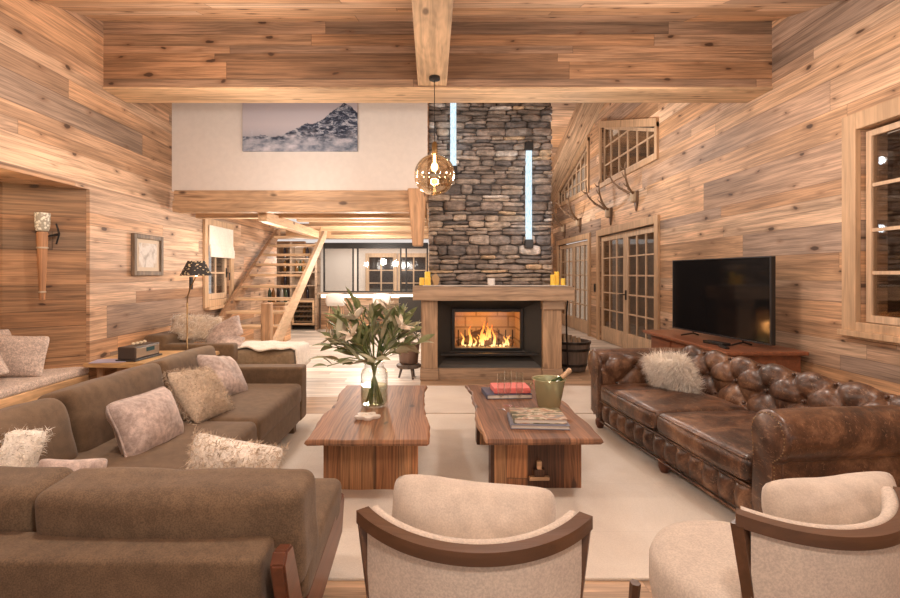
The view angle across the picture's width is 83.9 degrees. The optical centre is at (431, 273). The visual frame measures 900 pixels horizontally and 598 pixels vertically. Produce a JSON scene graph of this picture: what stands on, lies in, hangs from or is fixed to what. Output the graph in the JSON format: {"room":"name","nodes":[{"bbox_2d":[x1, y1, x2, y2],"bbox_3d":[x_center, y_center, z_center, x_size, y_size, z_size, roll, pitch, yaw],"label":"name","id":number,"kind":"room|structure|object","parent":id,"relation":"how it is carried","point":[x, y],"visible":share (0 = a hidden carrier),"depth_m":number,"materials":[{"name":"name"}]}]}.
{"room":"living room","nodes":[
{"label":"living room","id":0,"kind":"room"},
{"bbox_2d":[0,174,49,185],"bbox_3d":[-3.825,-0.930,3.500,0.749,0.140,3.400,0,0,0],"label":"ceiling","id":1,"kind":"structure","parent":0,"point":[3,178],"depth_m":4.60,"materials":[{"name":"brown wood"}]},
{"bbox_2d":[0,0,276,379],"bbox_3d":[-4.175,-1.400,6.700,1.450,5.600,16.600,0,0,0],"label":"wall","id":2,"kind":"structure","parent":0,"point":[59,126],"depth_m":5.25,"materials":[{"name":"brown wood"}]},
{"bbox_2d":[0,182,85,368],"bbox_3d":[-3.885,0.250,3.450,0.830,2.300,3.700,0,0,0],"label":"wall niche","id":3,"kind":"object","parent":2,"relation":"in","point":[61,317],"visible":0.4,"depth_m":4.87,"materials":[{"name":"brown wood"}]},
{"bbox_2d":[34,212,59,299],"bbox_3d":[-3.683,-0.165,4.791,0.127,0.830,0.210,0,0,42],"label":"lamp","id":4,"kind":"object","parent":3,"relation":"attached to","point":[41,220],"visible":1,"depth_m":4.73,"materials":[{"name":"brown wood"}]},
{"bbox_2d":[131,233,163,275],"bbox_3d":[-3.422,-0.225,6.030,0.045,0.490,0.620,0,0,0],"label":"picture frame","id":5,"kind":"object","parent":2,"relation":"attached to","point":[147,251],"visible":1,"depth_m":6.00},
{"bbox_2d":[139,242,156,267],"bbox_3d":[-3.426,-0.225,6.030,0.004,0.289,0.380,0,0,0],"label":"print","id":6,"kind":"object","parent":5,"relation":"attached to","point":[147,250],"depth_m":6.03},
{"bbox_2d":[203,219,233,309],"bbox_3d":[-3.445,-0.150,8.070,0.170,1.400,1.100,0,0,0],"label":"window","id":7,"kind":"structure","parent":2,"relation":"in","point":[215,303],"depth_m":8.02,"materials":[{"name":"brown wood"}]},
{"bbox_2d":[209,225,234,258],"bbox_3d":[-3.383,-0.505,8.070,0.062,0.492,0.903,0,0,0],"label":"blind","id":8,"kind":"object","parent":7,"relation":"attached to","point":[220,239],"visible":1,"depth_m":7.99,"materials":[{"name":"fabric"}]},
{"bbox_2d":[172,103,427,191],"bbox_3d":[-1.755,-2.150,6.685,3.390,2.100,0.110,0,0,0],"label":"wall","id":9,"kind":"structure","parent":0,"point":[207,153],"depth_m":6.63,"materials":[{"name":"white paint"}]},
{"bbox_2d":[172,190,409,212],"bbox_3d":[-1.725,-0.948,6.560,3.270,0.285,0.200,0,0,0],"label":"beam","id":10,"kind":"structure","parent":9,"relation":"attached to","point":[185,201],"depth_m":6.50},
{"bbox_2d":[258,213,318,237],"bbox_3d":[-2.260,-0.770,8.205,0.120,0.140,3.090,0,0,0],"label":"beam","id":11,"kind":"structure","parent":10,"relation":"attached to","point":[272,219],"depth_m":7.67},
{"bbox_2d":[408,188,426,246],"bbox_3d":[-0.192,-0.730,6.480,0.244,0.740,0.160,0,0,0],"label":"post","id":12,"kind":"object","parent":10,"relation":"hanging from","point":[416,197],"visible":1,"depth_m":6.40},
{"bbox_2d":[242,103,357,151],"bbox_3d":[-1.742,-1.960,6.609,1.515,0.680,0.038,0,0,0],"label":"print","id":13,"kind":"object","parent":9,"relation":"attached to","point":[266,127],"visible":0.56,"depth_m":6.59},
{"bbox_2d":[274,194,428,238],"bbox_3d":[-1.600,-1.070,10.870,6.400,0.060,8.260,0,0,0],"label":"ceiling","id":14,"kind":"structure","parent":0,"point":[282,231],"depth_m":12.24,"materials":[{"name":"brown wood"}]},
{"bbox_2d":[196,203,426,218],"bbox_3d":[-1.740,-0.922,7.250,3.320,0.235,0.140,0,0,0],"label":"joist","id":15,"kind":"object","parent":14,"relation":"attached to","point":[198,215],"visible":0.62,"depth_m":7.18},
{"bbox_2d":[286,229,428,237],"bbox_3d":[-1.740,-0.938,11.700,3.320,0.205,0.140,0,0,0],"label":"joist","id":16,"kind":"object","parent":14,"relation":"attached to","point":[288,233],"visible":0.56,"depth_m":11.63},
{"bbox_2d":[297,218,426,221],"bbox_3d":[-1.115,-0.938,8.000,2.070,0.205,0.140,0,0,0],"label":"joist","id":17,"kind":"object","parent":14,"relation":"attached to","point":[298,220],"visible":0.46,"depth_m":7.93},
{"bbox_2d":[309,222,426,226],"bbox_3d":[-1.115,-0.938,8.800,2.070,0.205,0.140,0,0,0],"label":"joist","id":18,"kind":"object","parent":14,"relation":"attached to","point":[311,224],"visible":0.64,"depth_m":8.73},
{"bbox_2d":[320,220,427,230],"bbox_3d":[-1.115,-0.938,9.700,2.070,0.205,0.140,0,0,0],"label":"joist","id":19,"kind":"object","parent":14,"relation":"attached to","point":[321,228],"visible":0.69,"depth_m":9.63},
{"bbox_2d":[331,231,427,234],"bbox_3d":[-1.115,-0.938,10.700,2.070,0.205,0.140,0,0,0],"label":"joist","id":20,"kind":"object","parent":14,"relation":"attached to","point":[332,232],"visible":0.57,"depth_m":10.63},
{"bbox_2d":[321,244,428,291],"bbox_3d":[-0.515,0.250,15.100,8.570,2.300,0.200,0,0,0],"label":"wall","id":21,"kind":"structure","parent":0,"point":[338,262],"depth_m":15.00,"materials":[{"name":"white paint"}]},
{"bbox_2d":[365,253,396,290],"bbox_3d":[-1.520,0.390,14.965,0.940,2.020,0.070,0,0,0],"label":"window","id":22,"kind":"structure","parent":21,"relation":"in","point":[380,268],"depth_m":14.98,"materials":[{"name":"brown wood"}]},
{"bbox_2d":[398,253,428,290],"bbox_3d":[-0.550,0.390,14.965,0.940,2.020,0.070,0,0,0],"label":"window","id":23,"kind":"structure","parent":21,"relation":"in","point":[416,262],"depth_m":14.98,"materials":[{"name":"brown wood"}]},
{"bbox_2d":[36,0,841,195],"bbox_3d":[0.050,-2.408,6.750,7.500,3.625,16.700,0,0,0],"label":"ceiling","id":24,"kind":"structure","parent":0,"point":[102,10],"depth_m":4.69,"materials":[{"name":"brown wood"}]},
{"bbox_2d":[551,103,603,204],"bbox_3d":[3.342,-2.970,12.400,0.445,1.860,4.600,0,0,0],"label":"rafter","id":25,"kind":"object","parent":24,"relation":"attached to","point":[584,116],"visible":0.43,"depth_m":11.65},
{"bbox_2d":[288,324,652,597],"bbox_3d":[-0.500,1.460,6.800,8.600,0.120,16.800,0,0,0],"label":"floor","id":26,"kind":"structure","parent":0,"point":[321,381],"depth_m":6.57,"materials":[{"name":"brown wood"}]},
{"bbox_2d":[0,374,88,408],"bbox_3d":[-3.715,1.200,3.450,0.570,0.400,3.100,0,0,0],"label":"bench","id":27,"kind":"object","parent":26,"relation":"on","point":[32,395],"visible":0.24,"depth_m":4.34,"materials":[{"name":"brown wood"}]},
{"bbox_2d":[0,367,88,398],"bbox_3d":[-3.720,0.965,3.500,0.587,0.089,3.045,0,0,0],"label":"pad","id":28,"kind":"object","parent":27,"relation":"on","point":[9,386],"visible":0.66,"depth_m":4.42,"materials":[{"name":"fabric"}]},
{"bbox_2d":[0,352,8,374],"bbox_3d":[-3.779,0.760,4.100,0.326,0.246,0.436,0,0,40],"label":"cushion","id":29,"kind":"object","parent":28,"relation":"on","point":[4,369],"visible":1,"depth_m":4.17,"materials":[{"name":"fabric"}]},
{"bbox_2d":[0,335,49,376],"bbox_3d":[-3.721,0.740,4.503,0.446,0.386,0.177,0,0,-12],"label":"cushion","id":30,"kind":"object","parent":28,"relation":"on","point":[24,356],"visible":0.92,"depth_m":4.47,"materials":[{"name":"fabric"}]},
{"bbox_2d":[83,350,219,377],"bbox_3d":[-2.891,1.135,5.270,1.058,0.530,0.859,0,0,0],"label":"side table","id":31,"kind":"object","parent":26,"relation":"on","point":[100,367],"visible":0.21,"depth_m":4.92,"materials":[{"name":"brown wood"}]},
{"bbox_2d":[89,359,125,363],"bbox_3d":[-3.200,0.865,4.990,0.320,0.006,0.220,0,0,-14],"label":"brochure","id":32,"kind":"object","parent":31,"relation":"on","point":[97,360],"visible":0.76,"depth_m":4.93,"materials":[{"name":"white paper"}]},
{"bbox_2d":[115,342,161,361],"bbox_3d":[-3.015,0.798,5.160,0.210,0.140,0.440,0,0,4],"label":"radio","id":33,"kind":"object","parent":31,"relation":"on","point":[137,352],"visible":0.98,"depth_m":5.02,"materials":[{"name":"wood"}]},
{"bbox_2d":[0,345,343,597],"bbox_3d":[-1.379,1.014,3.062,1.927,0.773,3.200,0,0,0],"label":"sectional sofa","id":34,"kind":"object","parent":26,"relation":"on","point":[146,524],"visible":0.75,"depth_m":1.64,"materials":[{"name":"brown fabric"}]},
{"bbox_2d":[0,426,53,466],"bbox_3d":[-1.979,0.873,2.179,0.528,0.485,0.316,0,0,-20],"label":"cushion","id":35,"kind":"object","parent":34,"relation":"on","point":[20,448],"visible":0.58,"depth_m":2.24,"materials":[{"name":"beige fur"}]},
{"bbox_2d":[0,466,73,531],"bbox_3d":[-1.759,0.876,1.775,0.890,0.345,0.289,0,0,0],"label":"backrest cushion","id":36,"kind":"object","parent":34,"relation":"on","point":[20,487],"depth_m":1.68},
{"bbox_2d":[0,398,77,466],"bbox_3d":[-2.015,0.847,2.303,0.319,0.415,0.762,0,0,0],"label":"backrest cushion","id":37,"kind":"object","parent":34,"relation":"on","point":[50,413],"depth_m":2.49,"materials":[{"name":"brown fabric"}]},
{"bbox_2d":[37,458,107,470],"bbox_3d":[-1.500,0.878,2.062,0.272,0.234,0.124,0,0,-33],"label":"cushion","id":38,"kind":"object","parent":34,"relation":"on","point":[75,465],"visible":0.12,"depth_m":2.08,"materials":[{"name":"fabric"}]},
{"bbox_2d":[37,363,163,452],"bbox_3d":[-2.013,0.843,3.151,0.318,0.431,0.910,0,0,0],"label":"backrest cushion","id":39,"kind":"object","parent":34,"relation":"on","point":[85,402],"depth_m":2.85,"materials":[{"name":"brown fabric"}]},
{"bbox_2d":[106,387,183,456],"bbox_3d":[-1.619,0.850,2.860,0.238,0.323,0.488,0,0,11],"label":"cushion","id":40,"kind":"object","parent":34,"relation":"on","point":[140,423],"visible":0.8,"depth_m":2.73,"materials":[{"name":"fabric"}]},
{"bbox_2d":[73,421,256,469],"bbox_3d":[-1.567,1.060,2.842,0.832,0.210,0.972,0,0,0],"label":"seat cushion","id":41,"kind":"object","parent":34,"relation":"on","point":[171,454],"depth_m":2.74,"materials":[{"name":"brown fabric"}]},
{"bbox_2d":[35,467,317,582],"bbox_3d":[-0.865,0.875,1.746,0.898,0.350,0.297,0,0,0],"label":"backrest cushion","id":42,"kind":"object","parent":34,"relation":"on","point":[273,506],"depth_m":1.62,"materials":[{"name":"fabric"}]},
{"bbox_2d":[142,345,215,404],"bbox_3d":[-2.016,0.844,4.051,0.317,0.431,0.865,0,0,0],"label":"backrest cushion","id":43,"kind":"object","parent":34,"relation":"on","point":[184,359],"depth_m":3.89,"materials":[{"name":"brown fabric"}]},
{"bbox_2d":[161,364,234,424],"bbox_3d":[-1.588,0.828,3.445,0.361,0.428,0.518,0,0,13],"label":"cushion","id":44,"kind":"object","parent":34,"relation":"on","point":[199,394],"visible":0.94,"depth_m":3.32,"materials":[{"name":"fabric"}]},
{"bbox_2d":[197,355,247,394],"bbox_3d":[-1.680,0.816,4.021,0.266,0.368,0.452,0,0,17],"label":"cushion","id":45,"kind":"object","parent":34,"relation":"on","point":[228,369],"visible":0.63,"depth_m":3.95,"materials":[{"name":"fabric"}]},
{"bbox_2d":[182,425,288,468],"bbox_3d":[-0.837,0.843,2.082,0.483,0.421,0.279,0,0,-7],"label":"cushion","id":46,"kind":"object","parent":34,"relation":"on","point":[207,450],"visible":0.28,"depth_m":2.06,"materials":[{"name":"beige fur"}]},
{"bbox_2d":[177,384,301,442],"bbox_3d":[-1.567,1.061,3.897,0.832,0.212,1.130,0,0,0],"label":"seat cushion","id":47,"kind":"object","parent":34,"relation":"on","point":[268,406],"depth_m":3.77,"materials":[{"name":"brown fabric"}]},
{"bbox_2d":[300,478,340,597],"bbox_3d":[-1.205,1.061,2.070,1.553,0.197,0.703,0,0,0],"label":"seat cushion","id":48,"kind":"object","parent":34,"relation":"on","point":[328,490],"depth_m":2.06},
{"bbox_2d":[180,261,211,349],"bbox_3d":[-2.281,0.637,4.760,0.357,1.525,0.284,0,0,0],"label":"floor lamp","id":49,"kind":"object","parent":26,"relation":"on","point":[191,268],"visible":0.64,"depth_m":4.69,"materials":[{"name":"gold metal"}]},
{"bbox_2d":[144,331,295,363],"bbox_3d":[-2.530,1.059,6.226,1.749,0.682,0.753,0,0,0],"label":"sofa","id":50,"kind":"object","parent":26,"relation":"on","point":[167,341],"visible":0.23,"depth_m":6.00,"materials":[{"name":"brown fabric"}]},
{"bbox_2d":[168,313,223,342],"bbox_3d":[-2.980,0.683,6.299,0.682,0.420,0.393,0,0,-13],"label":"cushion","id":51,"kind":"object","parent":50,"relation":"on","point":[198,327],"visible":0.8,"depth_m":6.23,"materials":[{"name":"beige fur"}]},
{"bbox_2d":[206,315,242,342],"bbox_3d":[-2.621,0.730,6.279,0.515,0.404,0.234,0,0,-9],"label":"cushion","id":52,"kind":"object","parent":50,"relation":"on","point":[231,326],"visible":0.77,"depth_m":6.22,"materials":[{"name":"fabric"}]},
{"bbox_2d":[216,335,244,346],"bbox_3d":[-2.478,0.828,6.119,0.324,0.154,0.199,0,0,0],"label":"cushion","id":53,"kind":"object","parent":50,"relation":"on","point":[239,340],"visible":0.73,"depth_m":6.09,"materials":[{"name":"fabric"}]},
{"bbox_2d":[238,340,310,365],"bbox_3d":[-2.007,1.012,6.270,0.832,0.306,0.721,0,0,0],"label":"fur throw","id":54,"kind":"object","parent":50,"relation":"on","point":[302,350],"visible":0.93,"depth_m":6.22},
{"bbox_2d":[201,229,326,342],"bbox_3d":[-2.790,0.215,8.825,1.140,2.370,4.150,0,0,0],"label":"staircase","id":55,"kind":"structure","parent":26,"relation":"on","point":[266,326],"depth_m":8.62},
{"bbox_2d":[263,301,290,341],"bbox_3d":[-3.220,0.990,10.460,0.460,0.820,0.520,0,0,0],"label":"base cabinet","id":56,"kind":"object","parent":26,"relation":"on","point":[277,318],"visible":0.41,"depth_m":10.25,"materials":[{"name":"brown wood"}]},
{"bbox_2d":[277,242,320,329],"bbox_3d":[-3.590,0.300,12.730,1.420,2.200,0.400,0,0,0],"label":"shelf","id":57,"kind":"object","parent":26,"relation":"on","point":[314,286],"visible":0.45,"depth_m":12.91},
{"bbox_2d":[292,300,314,327],"bbox_3d":[-3.235,1.015,12.715,0.570,0.710,0.370,0,0,0],"label":"wine fridge","id":58,"kind":"object","parent":57,"relation":"in","point":[294,320],"visible":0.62,"depth_m":12.58,"materials":[{"name":"black metal"}]},
{"bbox_2d":[326,293,345,331],"bbox_3d":[-2.320,0.931,12.085,0.440,0.942,0.450,0,0,0],"label":"bar stool","id":59,"kind":"object","parent":26,"relation":"on","point":[332,299],"visible":0.95,"depth_m":11.89,"materials":[{"name":"white fabric"}]},
{"bbox_2d":[317,292,412,328],"bbox_3d":[-1.470,0.932,12.825,2.780,0.935,0.750,0,0,0],"label":"bar","id":60,"kind":"object","parent":26,"relation":"on","point":[365,298],"visible":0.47,"depth_m":12.75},
{"bbox_2d":[317,292,412,293],"bbox_3d":[-1.470,0.485,12.825,2.780,0.040,0.750,0,0,0],"label":"countertop","id":61,"kind":"structure","parent":60,"relation":"on","point":[318,292],"depth_m":12.57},
{"bbox_2d":[323,243,427,291],"bbox_3d":[-1.440,-0.169,12.800,2.680,1.263,0.050,0,0,0],"label":"glass screen","id":62,"kind":"object","parent":60,"relation":"on","point":[352,246],"visible":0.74,"depth_m":12.78,"materials":[{"name":"black metal"}]},
{"bbox_2d":[373,293,390,319],"bbox_3d":[-1.200,0.931,12.085,0.440,0.942,0.450,0,0,0],"label":"bar stool","id":63,"kind":"object","parent":26,"relation":"on","point":[383,296],"visible":0.41,"depth_m":11.88,"materials":[{"name":"white fabric"}]},
{"bbox_2d":[396,363,420,379],"bbox_3d":[-0.315,1.307,6.750,0.330,0.193,0.330,0,0,0],"label":"stool","id":64,"kind":"object","parent":26,"relation":"on","point":[400,366],"visible":0.83,"depth_m":6.64,"materials":[{"name":"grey wood"}]},
{"bbox_2d":[398,332,419,364],"bbox_3d":[-0.315,0.982,6.750,0.310,0.457,0.310,0,0,0],"label":"metal pot","id":65,"kind":"object","parent":64,"relation":"on","point":[411,358],"visible":0.45,"depth_m":6.64,"materials":[{"name":"orange metal"}]},
{"bbox_2d":[399,297,420,331],"bbox_3d":[-0.525,0.980,12.210,0.550,0.840,0.420,0,0,0],"label":"base cabinet","id":66,"kind":"object","parent":26,"relation":"on","point":[409,301],"visible":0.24,"depth_m":12.00,"materials":[{"name":"metal"}]},
{"bbox_2d":[356,505,592,597],"bbox_3d":[0.120,1.018,1.539,0.630,0.766,0.702,0,0,3],"label":"armchair","id":67,"kind":"object","parent":26,"relation":"on","point":[400,560],"visible":0.98,"depth_m":1.24,"materials":[{"name":"fabric"}]},
{"bbox_2d":[392,474,554,538],"bbox_3d":[0.114,0.737,1.431,0.482,0.294,0.237,0,0,0],"label":"cushion","id":68,"kind":"object","parent":67,"relation":"on","point":[444,506],"visible":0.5,"depth_m":1.39,"materials":[{"name":"beige fabric"}]},
{"bbox_2d":[428,103,552,286],"bbox_3d":[0.799,-0.870,7.338,1.694,4.540,1.125,0,0,0],"label":"stone chimney","id":69,"kind":"object","parent":26,"relation":"on","point":[477,232],"depth_m":6.86,"materials":[{"name":"stone"}]},
{"bbox_2d":[413,285,573,380],"bbox_3d":[0.800,0.774,6.901,2.100,1.252,0.839,0,0,0],"label":"fireplace","id":70,"kind":"object","parent":26,"relation":"on","point":[531,315],"visible":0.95,"depth_m":6.60,"materials":[{"name":"wood"}]},
{"bbox_2d":[456,327,485,345],"bbox_3d":[0.552,0.878,7.025,0.430,0.279,0.096,0,0,7],"label":"log","id":71,"kind":"object","parent":70,"relation":"in","point":[475,333],"visible":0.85,"depth_m":6.99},
{"bbox_2d":[461,322,509,346],"bbox_3d":[0.742,0.847,7.041,0.699,0.346,0.263,0,0,0],"label":"flames","id":72,"kind":"object","parent":70,"relation":"in","point":[482,336],"visible":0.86,"depth_m":6.96},
{"bbox_2d":[475,338,502,345],"bbox_3d":[0.800,0.954,7.040,0.389,0.115,0.110,0,0,-18],"label":"log","id":73,"kind":"object","parent":70,"relation":"in","point":[486,342],"visible":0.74,"depth_m":6.99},
{"bbox_2d":[489,328,513,345],"bbox_3d":[0.971,0.888,7.034,0.365,0.231,0.089,0,0,30],"label":"log","id":74,"kind":"object","parent":70,"relation":"in","point":[501,337],"visible":0.84,"depth_m":6.99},
{"bbox_2d":[276,414,735,580],"bbox_3d":[0.275,1.393,3.620,4.350,0.014,2.680,0,0,0],"label":"area rug","id":75,"kind":"object","parent":26,"relation":"on","point":[628,498],"visible":0.08,"depth_m":3.17,"materials":[{"name":"carpet"}]},
{"bbox_2d":[304,385,429,489],"bbox_3d":[-0.391,1.190,3.679,0.760,0.420,1.480,0,0,0],"label":"coffee table","id":76,"kind":"object","parent":75,"relation":"on","point":[361,454],"visible":0.94,"depth_m":3.22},
{"bbox_2d":[354,412,380,420],"bbox_3d":[-0.435,0.967,3.397,0.177,0.024,0.156,0,0,0],"label":"dish","id":77,"kind":"object","parent":76,"relation":"on","point":[369,416],"visible":1,"depth_m":3.37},
{"bbox_2d":[361,362,387,408],"bbox_3d":[-0.430,0.820,3.720,0.200,0.318,0.200,0,0,0],"label":"glass vase","id":78,"kind":"object","parent":76,"relation":"on","point":[378,405],"visible":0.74,"depth_m":3.69,"materials":[{"name":"glass"}]},
{"bbox_2d":[309,287,434,404],"bbox_3d":[-0.463,0.526,3.704,0.969,0.865,0.792,0,0,0],"label":"flower bouquet","id":79,"kind":"object","parent":78,"relation":"in","point":[398,322],"visible":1,"depth_m":3.69,"materials":[{"name":"green plant"}]},
{"bbox_2d":[465,385,603,487],"bbox_3d":[0.668,1.190,3.698,0.771,0.420,1.476,0,0,-1],"label":"coffee table","id":80,"kind":"object","parent":75,"relation":"on","point":[527,457],"visible":0.73,"depth_m":3.24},
{"bbox_2d":[481,387,531,398],"bbox_3d":[0.600,0.962,4.050,0.360,0.035,0.270,0,0,-4],"label":"book","id":81,"kind":"object","parent":80,"relation":"on","point":[488,393],"visible":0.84,"depth_m":3.92,"materials":[{"name":"paper"}]},
{"bbox_2d":[490,382,530,393],"bbox_3d":[0.630,0.920,4.040,0.290,0.045,0.200,0,0,-3],"label":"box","id":82,"kind":"object","parent":81,"relation":"on","point":[520,387],"visible":0.96,"depth_m":3.96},
{"bbox_2d":[507,412,569,429],"bbox_3d":[0.692,0.965,3.290,0.370,0.028,0.290,0,0,4],"label":"book","id":83,"kind":"object","parent":80,"relation":"on","point":[512,425],"visible":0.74,"depth_m":3.15,"materials":[{"name":"paper"}]},
{"bbox_2d":[509,408,567,423],"bbox_3d":[0.695,0.935,3.305,0.349,0.030,0.282,0,0,0],"label":"book","id":84,"kind":"object","parent":83,"relation":"on","point":[518,415],"visible":1,"depth_m":3.23,"materials":[{"name":"paper"}]},
{"bbox_2d":[529,375,565,407],"bbox_3d":[0.865,0.875,3.700,0.247,0.209,0.247,0,0,39],"label":"ice bucket","id":85,"kind":"object","parent":80,"relation":"on","point":[548,394],"visible":0.95,"depth_m":3.62,"materials":[{"name":"green metal"}]},
{"bbox_2d":[549,368,571,381],"bbox_3d":[0.925,0.806,3.713,0.239,0.212,0.080,0,0,-8],"label":"champagne bottle","id":86,"kind":"object","parent":85,"relation":"in","point":[562,376],"visible":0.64,"depth_m":3.71,"materials":[{"name":"green glass"}]},
{"bbox_2d":[588,345,899,512],"bbox_3d":[2.065,1.015,3.546,1.084,0.770,2.284,0,0,-6],"label":"sofa","id":87,"kind":"object","parent":75,"relation":"on","point":[755,424],"visible":0.84,"depth_m":3.06,"materials":[{"name":"leather"}]},
{"bbox_2d":[637,347,706,394],"bbox_3d":[1.961,0.817,4.099,0.419,0.485,0.554,0,0,-15],"label":"cushion","id":88,"kind":"object","parent":87,"relation":"on","point":[667,370],"visible":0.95,"depth_m":3.99,"materials":[{"name":"beige fur"}]},
{"bbox_2d":[601,383,745,429],"bbox_3d":[1.867,1.035,3.972,0.767,0.211,0.900,0,0,-6],"label":"seat cushion","id":89,"kind":"object","parent":87,"relation":"on","point":[640,405],"depth_m":3.79,"materials":[{"name":"leather"}]},
{"bbox_2d":[657,410,756,482],"bbox_3d":[1.962,1.036,3.086,0.780,0.206,0.890,0,0,-6],"label":"seat cushion","id":90,"kind":"object","parent":87,"relation":"on","point":[720,441],"depth_m":3.03,"materials":[{"name":"leather"}]},
{"bbox_2d":[424,386,592,413],"bbox_3d":[1.075,1.394,5.610,2.450,0.012,1.220,0,0,0],"label":"rug","id":91,"kind":"object","parent":26,"relation":"on","point":[437,399],"visible":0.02,"depth_m":5.53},
{"bbox_2d":[562,339,590,371],"bbox_3d":[2.030,1.170,7.250,0.534,0.420,0.534,0,0,0],"label":"bucket","id":92,"kind":"object","parent":26,"relation":"on","point":[578,352],"visible":0.63,"depth_m":7.05,"materials":[{"name":"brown wood"}]},
{"bbox_2d":[643,330,808,372],"bbox_3d":[3.130,1.062,5.590,0.780,0.675,1.860,0,0,0],"label":"tv console","id":93,"kind":"object","parent":26,"relation":"on","point":[790,358],"visible":0.18,"depth_m":4.94,"materials":[{"name":"brown wood"}]},
{"bbox_2d":[703,340,730,345],"bbox_3d":[2.930,0.709,5.150,0.100,0.030,0.280,0,0,-10],"label":"media box","id":94,"kind":"object","parent":93,"relation":"on","point":[714,342],"visible":0.9,"depth_m":5.11,"materials":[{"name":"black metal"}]},
{"bbox_2d":[672,256,775,345],"bbox_3d":[3.086,0.277,5.477,0.225,0.895,1.560,0,0,-7],"label":"television","id":95,"kind":"object","parent":93,"relation":"on","point":[733,298],"visible":1,"depth_m":5.30,"materials":[{"name":"black"}]},
{"bbox_2d":[629,486,899,597],"bbox_3d":[1.058,1.018,1.608,0.630,0.766,0.702,0,0,-14],"label":"armchair","id":96,"kind":"object","parent":26,"relation":"on","point":[756,554],"visible":1,"depth_m":1.31,"materials":[{"name":"fabric"}]},
{"bbox_2d":[761,471,896,524],"bbox_3d":[1.241,0.750,1.516,0.527,0.264,0.205,0,0,-20],"label":"cushion","id":97,"kind":"object","parent":96,"relation":"on","point":[849,498],"visible":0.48,"depth_m":1.46,"materials":[{"name":"beige fabric"}]},
{"bbox_2d":[428,196,552,274],"bbox_3d":[0.085,-1.600,14.865,7.370,6.000,0.230,0,0,0],"label":"wall","id":98,"kind":"structure","parent":0,"point":[428,196],"depth_m":14.75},
{"bbox_2d":[553,0,899,395],"bbox_3d":[3.680,-1.600,6.700,0.220,6.000,16.600,0,0,0],"label":"wall","id":99,"kind":"structure","parent":0,"point":[761,176],"depth_m":4.99,"materials":[{"name":"brown wood"}]},
{"bbox_2d":[412,0,452,85],"bbox_3d":[0.004,-2.161,2.830,0.303,0.378,4.860,0,0,0],"label":"overhead beam","id":100,"kind":"structure","parent":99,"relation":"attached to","point":[432,19],"depth_m":4.18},
{"bbox_2d":[414,75,454,195],"bbox_3d":[0.025,-1.379,5.000,0.410,1.187,0.410,0,0,0],"label":"pendant lamp","id":101,"kind":"object","parent":100,"relation":"hanging from","point":[433,78],"visible":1,"depth_m":4.96,"materials":[{"name":"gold metal"}]},
{"bbox_2d":[103,22,771,86],"bbox_3d":[0.060,-2.425,5.460,7.020,0.950,0.420,0,0,0],"label":"beam","id":102,"kind":"structure","parent":99,"relation":"attached to","point":[135,54],"depth_m":5.25,"materials":[{"name":"brown wood"}]},
{"bbox_2d":[103,87,772,102],"bbox_3d":[0.060,-1.948,5.447,7.020,0.027,0.425,0,0,0],"label":"ceiling beam","id":103,"kind":"structure","parent":99,"relation":"attached to","point":[127,94],"depth_m":5.36,"materials":[{"name":"wood"}]},
{"bbox_2d":[551,204,565,237],"bbox_3d":[3.319,-1.409,13.398,0.497,0.883,0.869,0,0,0],"label":"antler mount","id":104,"kind":"object","parent":99,"relation":"attached to","point":[563,227],"visible":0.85,"depth_m":13.34,"materials":[{"name":"brown wood"}]},
{"bbox_2d":[554,193,581,231],"bbox_3d":[3.306,-1.446,11.999,0.524,0.916,0.907,0,0,0],"label":"antler mount","id":105,"kind":"object","parent":99,"relation":"attached to","point":[578,221],"visible":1,"depth_m":11.96,"materials":[{"name":"brown wood"}]},
{"bbox_2d":[556,233,590,335],"bbox_3d":[3.575,0.235,12.700,0.131,2.330,2.960,0,0,0],"label":"door","id":106,"kind":"structure","parent":99,"relation":"in","point":[583,325],"depth_m":12.29,"materials":[{"name":"brown wood"}]},
{"bbox_2d":[557,135,589,207],"bbox_3d":[3.581,-2.502,12.700,0.122,1.305,2.740,0,0,0],"label":"window","id":107,"kind":"structure","parent":99,"relation":"in","point":[586,154],"depth_m":12.14,"materials":[{"name":"brown wood"}]},
{"bbox_2d":[582,179,612,224],"bbox_3d":[3.331,-1.392,9.949,0.474,0.850,0.823,0,0,0],"label":"antler mount","id":108,"kind":"object","parent":99,"relation":"attached to","point":[608,211],"visible":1,"depth_m":9.90,"materials":[{"name":"brown wood"}]},
{"bbox_2d":[605,162,638,211],"bbox_3d":[3.349,-1.486,8.697,0.438,0.796,0.741,0,0,0],"label":"antler mount","id":109,"kind":"object","parent":99,"relation":"attached to","point":[634,195],"visible":1,"depth_m":8.65,"materials":[{"name":"brown wood"}]},
{"bbox_2d":[596,215,659,347],"bbox_3d":[3.575,0.235,9.285,0.131,2.330,2.930,0,0,0],"label":"door","id":110,"kind":"structure","parent":99,"relation":"in","point":[624,339],"depth_m":9.22,"materials":[{"name":"brown wood"}]},
{"bbox_2d":[598,118,658,188],"bbox_3d":[3.581,-2.522,9.225,0.122,1.425,2.730,0,0,0],"label":"window","id":111,"kind":"structure","parent":99,"relation":"in","point":[636,125],"depth_m":9.21,"materials":[{"name":"brown wood"}]},
{"bbox_2d":[837,96,899,345],"bbox_3d":[3.565,-0.400,3.450,0.170,1.880,1.700,0,0,0],"label":"window","id":112,"kind":"structure","parent":99,"relation":"in","point":[852,326],"depth_m":4.13,"materials":[{"name":"brown wood"}]},
{"label":"outside","id":113,"kind":"structure","parent":0,"visible":0},
{"bbox_2d":[610,130,899,339],"bbox_3d":[5.250,0.050,7.250,0.100,3.300,16.500,0,0,0],"label":"window","id":114,"kind":"structure","parent":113,"point":[894,137],"depth_m":11.90,"materials":[{"name":"glass"}]},
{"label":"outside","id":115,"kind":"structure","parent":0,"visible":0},
{"bbox_2d":[613,127,653,174],"bbox_3d":[4.700,-2.500,11.250,1.000,2.600,8.500,0,0,0],"label":"wall","id":116,"kind":"structure","parent":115,"point":[642,134],"depth_m":12.53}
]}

